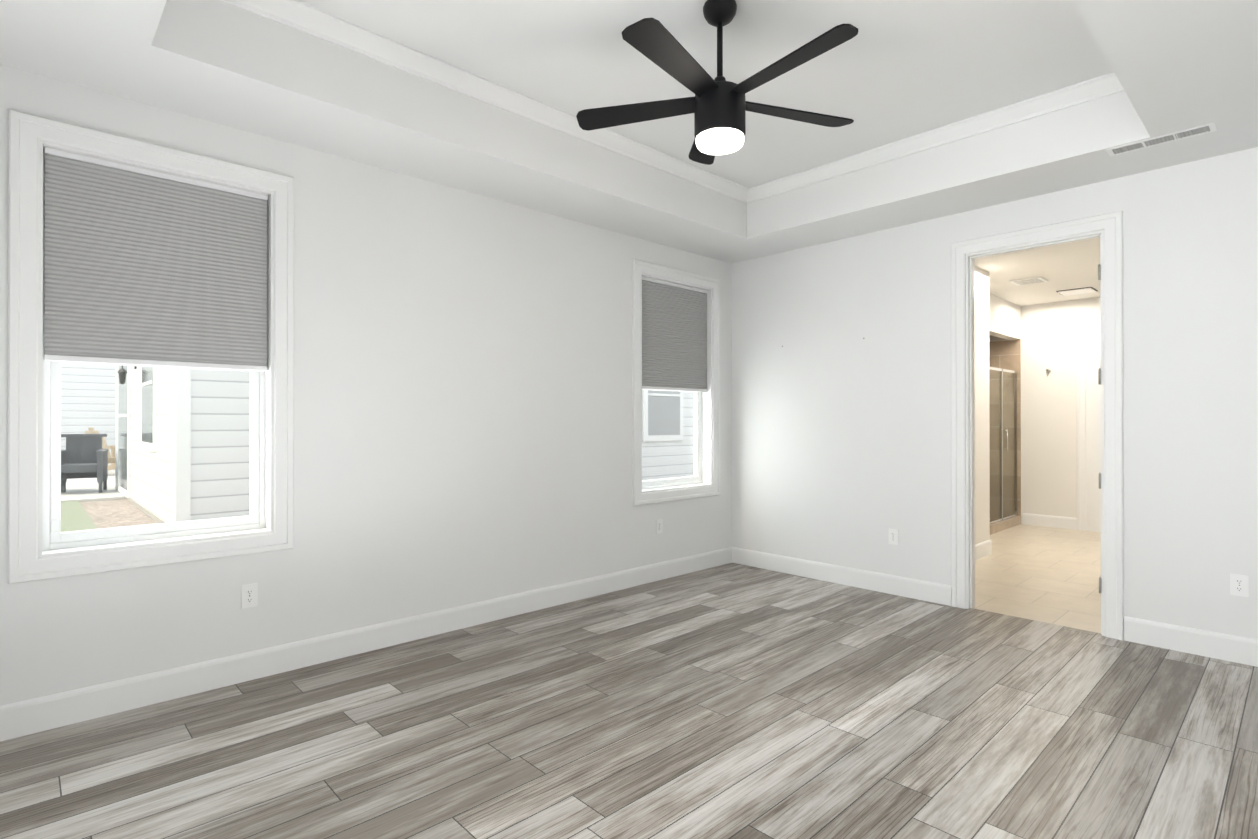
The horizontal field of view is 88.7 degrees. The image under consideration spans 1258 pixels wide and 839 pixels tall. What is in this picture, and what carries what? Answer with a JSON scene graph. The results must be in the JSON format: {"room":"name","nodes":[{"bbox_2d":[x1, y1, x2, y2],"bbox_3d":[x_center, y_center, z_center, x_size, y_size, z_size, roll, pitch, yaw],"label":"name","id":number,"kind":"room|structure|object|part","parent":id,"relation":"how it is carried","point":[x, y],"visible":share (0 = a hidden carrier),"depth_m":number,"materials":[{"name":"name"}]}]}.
{"room":"empty bedroom","nodes":[
{"label":"empty bedroom","id":0,"kind":"room"},
{"bbox_2d":[0,64,731,705],"bbox_3d":[-1.008,-0.347,4.202,5.420,3.300,0.200,0,0,-43],"label":"wall","id":1,"kind":"structure","parent":0,"point":[462,396],"depth_m":3.77,"materials":[{"name":"paint"}]},
{"bbox_2d":[8,109,293,583],"bbox_3d":[-2.197,-0.295,3.051,1.070,1.930,0.208,0,0,-43],"label":"window","id":2,"kind":"structure","parent":1,"relation":"in","point":[54,537],"depth_m":2.89,"materials":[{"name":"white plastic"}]},
{"bbox_2d":[44,153,266,365],"bbox_3d":[-2.184,-0.703,3.037,0.848,0.856,0.038,0,0,-43],"label":"window shade","id":3,"kind":"object","parent":2,"relation":"hanging from","point":[139,266],"visible":0.92,"depth_m":2.98,"materials":[{"name":"grey fabric"}]},
{"bbox_3d":[-2.184,-0.703,3.037,0.854,0.904,0.054,0,0,-43],"label":"window blind rails","id":4,"kind":"part","parent":2,"relation":"part of","materials":[{"name":"grey fabric"}]},
{"bbox_3d":[-2.243,-0.295,3.098,0.790,1.650,0.039,0,0,-43],"label":"window glass","id":5,"kind":"part","parent":2,"relation":"part of","materials":[{"name":"clear glass"}]},
{"bbox_2d":[241,583,257,608],"bbox_3d":[-1.896,0.881,3.216,0.072,0.116,0.007,0,0,-43],"label":"electrical outlet","id":6,"kind":"object","parent":1,"relation":"attached to","point":[249,595],"visible":1,"depth_m":3.21,"materials":[{"name":"white plastic"}]},
{"bbox_2d":[0,547,731,741],"bbox_3d":[-0.905,1.233,4.147,5.100,0.140,0.014,0,0,-43],"label":"baseboard","id":7,"kind":"structure","parent":1,"relation":"attached to","point":[34,715],"depth_m":3.36,"materials":[{"name":"white wood"}]},
{"bbox_2d":[656,519,662,533],"bbox_3d":[0.248,0.871,5.243,0.072,0.116,0.007,0,0,-43],"label":"electrical outlet","id":8,"kind":"object","parent":1,"relation":"attached to","point":[659,526],"visible":1,"depth_m":5.24,"materials":[{"name":"white plastic"}]},
{"bbox_2d":[632,259,719,505],"bbox_3d":[0.360,-0.288,5.469,1.070,1.930,0.208,0,0,-43],"label":"window","id":9,"kind":"structure","parent":1,"relation":"in","point":[696,478],"depth_m":5.54,"materials":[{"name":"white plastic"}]},
{"bbox_3d":[0.315,-0.288,5.517,0.790,1.650,0.039,0,0,-43],"label":"window glass","id":10,"kind":"part","parent":9,"relation":"part of","materials":[{"name":"clear glass"}]},
{"bbox_2d":[642,280,706,388],"bbox_3d":[0.374,-0.696,5.455,0.848,0.856,0.038,0,0,-43],"label":"window shade","id":11,"kind":"object","parent":9,"relation":"hanging from","point":[674,337],"visible":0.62,"depth_m":5.44,"materials":[{"name":"grey fabric"}]},
{"bbox_3d":[0.374,-0.696,5.455,0.854,0.904,0.054,0,0,-43],"label":"window blind rails","id":12,"kind":"part","parent":9,"relation":"part of","materials":[{"name":"grey fabric"}]},
{"bbox_2d":[0,524,1257,838],"bbox_3d":[2.234,1.363,4.029,9.500,0.120,4.500,0,0,-43],"label":"floor","id":13,"kind":"structure","parent":0,"point":[732,701],"depth_m":2.66,"materials":[{"name":"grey wood"}]},
{"bbox_2d":[989,339,1020,534],"bbox_3d":[4.129,0.153,8.068,1.196,2.320,1.077,0,0,-43],"label":"shower","id":14,"kind":"object","parent":13,"relation":"on","point":[1005,422],"visible":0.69,"depth_m":8.15,"materials":[{"name":"glass"}]},
{"bbox_3d":[4.460,0.302,7.718,1.130,1.757,0.006,0,0,-43],"label":"glass","id":15,"kind":"part","parent":14,"relation":"part of","materials":[{"name":"clear glass"}]},
{"bbox_2d":[0,0,1257,262],"bbox_3d":[0.636,-1.721,2.525,5.100,0.560,4.500,0,0,-43],"label":"ceiling","id":16,"kind":"structure","parent":0,"point":[892,70],"depth_m":3.23,"materials":[{"name":"paint"}]},
{"bbox_2d":[221,0,1123,203],"bbox_3d":[0.409,-1.759,2.882,3.820,0.082,2.510,0,0,-43],"label":"crown molding","id":17,"kind":"structure","parent":16,"relation":"attached to","point":[309,20],"depth_m":3.63,"materials":[{"name":"white"}]},
{"bbox_2d":[576,0,857,164],"bbox_3d":[0.399,-1.488,2.762,1.268,0.625,1.256,0,0,-43],"label":"ceiling fan","id":18,"kind":"object","parent":16,"relation":"hanging from","point":[719,106],"visible":1,"depth_m":2.71,"materials":[{"name":"black metal"}]},
{"bbox_2d":[1106,123,1216,156],"bbox_3d":[2.730,-1.436,3.315,0.120,0.006,0.430,0,0,-43],"label":"ceiling vent","id":19,"kind":"object","parent":16,"relation":"in","point":[1171,137],"visible":1,"depth_m":3.30,"materials":[{"name":"white metal"}]},
{"bbox_2d":[975,266,990,544],"bbox_3d":[2.746,-0.063,5.631,2.000,2.740,0.120,0,0,-43],"label":"wall","id":20,"kind":"structure","parent":0,"point":[982,296],"depth_m":6.14,"materials":[{"name":"paint"}]},
{"bbox_2d":[975,513,1076,560],"bbox_3d":[3.584,1.239,6.400,4.280,0.140,0.570,0,0,-43],"label":"baseboard","id":21,"kind":"structure","parent":20,"relation":"attached to","point":[983,549],"depth_m":7.77,"materials":[{"name":"white wood"}]},
{"bbox_2d":[732,147,1257,639],"bbox_3d":[2.573,-0.346,4.271,0.120,3.300,4.620,0,0,-43],"label":"wall","id":22,"kind":"structure","parent":0,"point":[840,401],"depth_m":4.54,"materials":[{"name":"paint"}]},
{"bbox_2d":[732,547,951,605],"bbox_3d":[1.607,1.236,5.191,0.014,0.140,1.890,0,0,-43],"label":"baseboard","id":23,"kind":"structure","parent":22,"relation":"attached to","point":[933,592],"depth_m":5.05,"materials":[{"name":"white wood"}]},
{"bbox_2d":[889,528,897,544],"bbox_3d":[1.974,0.875,4.808,0.007,0.116,0.072,0,0,-43],"label":"electrical outlet","id":24,"kind":"object","parent":22,"relation":"attached to","point":[893,536],"visible":1,"depth_m":4.80,"materials":[{"name":"white plastic"}]},
{"bbox_2d":[951,211,1123,639],"bbox_3d":[2.639,0.035,4.201,0.164,2.536,0.962,0,0,-43],"label":"door frame","id":25,"kind":"structure","parent":22,"relation":"attached to","point":[1110,225],"depth_m":4.04,"materials":[{"name":"white wood"}]},
{"bbox_2d":[1098,264,1101,592],"bbox_3d":[2.854,0.054,3.898,0.043,1.987,0.013,0,0,-43],"label":"door hinge","id":26,"kind":"object","parent":22,"relation":"attached to","point":[1099,382],"visible":0.85,"depth_m":3.88,"materials":[{"name":"silver metal"}]},
{"bbox_2d":[1124,616,1257,666],"bbox_3d":[3.466,1.231,3.225,0.014,0.140,1.580,0,0,-43],"label":"baseboard","id":27,"kind":"structure","parent":22,"relation":"attached to","point":[1237,649],"depth_m":3.57,"materials":[{"name":"white wood"}]},
{"bbox_2d":[1230,573,1248,596],"bbox_3d":[3.265,0.886,3.443,0.007,0.116,0.072,0,0,-43],"label":"electrical outlet","id":28,"kind":"object","parent":22,"relation":"attached to","point":[1239,584],"visible":1,"depth_m":3.44,"materials":[{"name":"white plastic"}]},
{"bbox_2d":[991,294,1022,523],"bbox_3d":[4.013,-0.058,7.304,2.380,2.740,0.150,0,0,-43],"label":"wall","id":29,"kind":"structure","parent":0,"point":[1006,316],"depth_m":7.87,"materials":[{"name":"paint"}]},
{"bbox_2d":[975,238,1099,305],"bbox_3d":[3.769,-1.531,6.299,4.400,0.200,3.320,0,0,-43],"label":"ceiling","id":30,"kind":"structure","parent":0,"point":[1068,266],"depth_m":6.23,"materials":[{"name":"paint"}]},
{"bbox_2d":[1009,276,1047,285],"bbox_3d":[4.118,-1.423,6.629,0.280,0.013,0.280,0,0,-43],"label":"ceiling vent","id":31,"kind":"object","parent":30,"relation":"in","point":[1033,278],"depth_m":6.61,"materials":[{"name":"white metal"}]},
{"bbox_3d":[4.118,-1.417,6.629,0.236,0.001,0.220,0,0,-43],"label":"bathroom air vent slots","id":32,"kind":"part","parent":31,"relation":"part of","materials":[{"name":"white plastic"}]},
{"bbox_2d":[1056,287,1097,295],"bbox_3d":[4.981,-1.422,7.157,0.320,0.014,0.330,0,0,-43],"label":"ceiling light","id":33,"kind":"object","parent":30,"relation":"attached to","point":[1077,291],"depth_m":7.12,"materials":[{"name":"white plastic"}]},
{"bbox_3d":[4.981,-1.426,7.157,0.320,0.006,0.330,0,0,-43],"label":"bathroom fan slots","id":34,"kind":"part","parent":33,"relation":"part of","materials":[{"name":"white plastic"}]},
{"bbox_2d":[1023,297,1099,517],"bbox_3d":[5.276,-0.057,7.817,0.120,2.740,3.180,0,0,-43],"label":"wall","id":35,"kind":"structure","parent":0,"point":[1046,333],"depth_m":7.86,"materials":[{"name":"paint"}]},
{"bbox_2d":[1076,315,1100,531],"bbox_3d":[5.688,0.046,7.277,0.022,2.530,1.050,0,0,-43],"label":"door frame","id":36,"kind":"structure","parent":35,"relation":"attached to","point":[1088,437],"depth_m":7.58,"materials":[{"name":"white wood"}]},
{"label":"outside","id":37,"kind":"structure","parent":0,"visible":0},
{"bbox_2d":[79,499,158,528],"bbox_3d":[-12.870,1.397,20.512,60.000,0.400,39.790,0,0,-43],"label":"gravel","id":38,"kind":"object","parent":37,"point":[105,520],"depth_m":7.88,"materials":[{"name":"beige gravel"}]},
{"bbox_2d":[61,501,96,531],"bbox_3d":[-10.882,1.134,0.834,15.850,0.019,7.680,0,0,-43],"label":"lawn","id":39,"kind":"structure","parent":38,"relation":"on","point":[65,509],"depth_m":7.42,"materials":[{"name":"green plant"}]},
{"bbox_2d":[61,362,115,464],"bbox_3d":[-17.355,-2.243,15.091,18.020,6.849,5.520,0,0,-43],"label":"house","id":40,"kind":"structure","parent":38,"relation":"on","point":[77,410],"depth_m":15.46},
{"bbox_2d":[61,469,124,501],"bbox_3d":[-11.048,1.153,10.944,7.500,0.034,7.200,0,0,-43],"label":"patio","id":41,"kind":"structure","parent":38,"relation":"on","point":[71,496],"depth_m":10.14,"materials":[{"name":"white concrete"}]},
{"bbox_2d":[61,449,67,491],"bbox_3d":[-9.207,0.679,10.015,0.640,0.905,0.600,0,0,37],"label":"outdoor chair","id":42,"kind":"object","parent":41,"relation":"on","point":[64,487],"depth_m":10.05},
{"bbox_2d":[61,434,108,492],"bbox_3d":[-8.532,0.679,10.034,0.600,0.905,0.640,0,0,-33],"label":"outdoor chair","id":43,"kind":"object","parent":41,"relation":"on","point":[82,449],"depth_m":10.15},
{"bbox_2d":[85,427,114,470],"bbox_3d":[-10.840,0.654,13.323,0.892,0.974,0.790,0,0,19],"label":"chair","id":44,"kind":"object","parent":41,"relation":"on","point":[112,461],"depth_m":13.57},
{"bbox_2d":[115,365,693,523],"bbox_3d":[-0.721,-2.247,13.768,15.625,6.849,5.550,0,0,-43],"label":"house","id":45,"kind":"structure","parent":38,"relation":"on","point":[152,470],"depth_m":6.75,"materials":[{"name":"white"}]},
{"bbox_2d":[117,365,136,383],"bbox_3d":[-6.762,-0.647,8.670,0.201,0.355,0.120,0,0,-43],"label":"lantern","id":46,"kind":"object","parent":45,"relation":"attached to","point":[124,376],"depth_m":8.62,"materials":[{"name":"grey metal"}]},
{"bbox_2d":[117,365,683,497],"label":"window","id":47,"kind":"structure","parent":45,"relation":"attached to","point":[152,445],"depth_m":9.70,"materials":[{"name":"white"}]}
]}

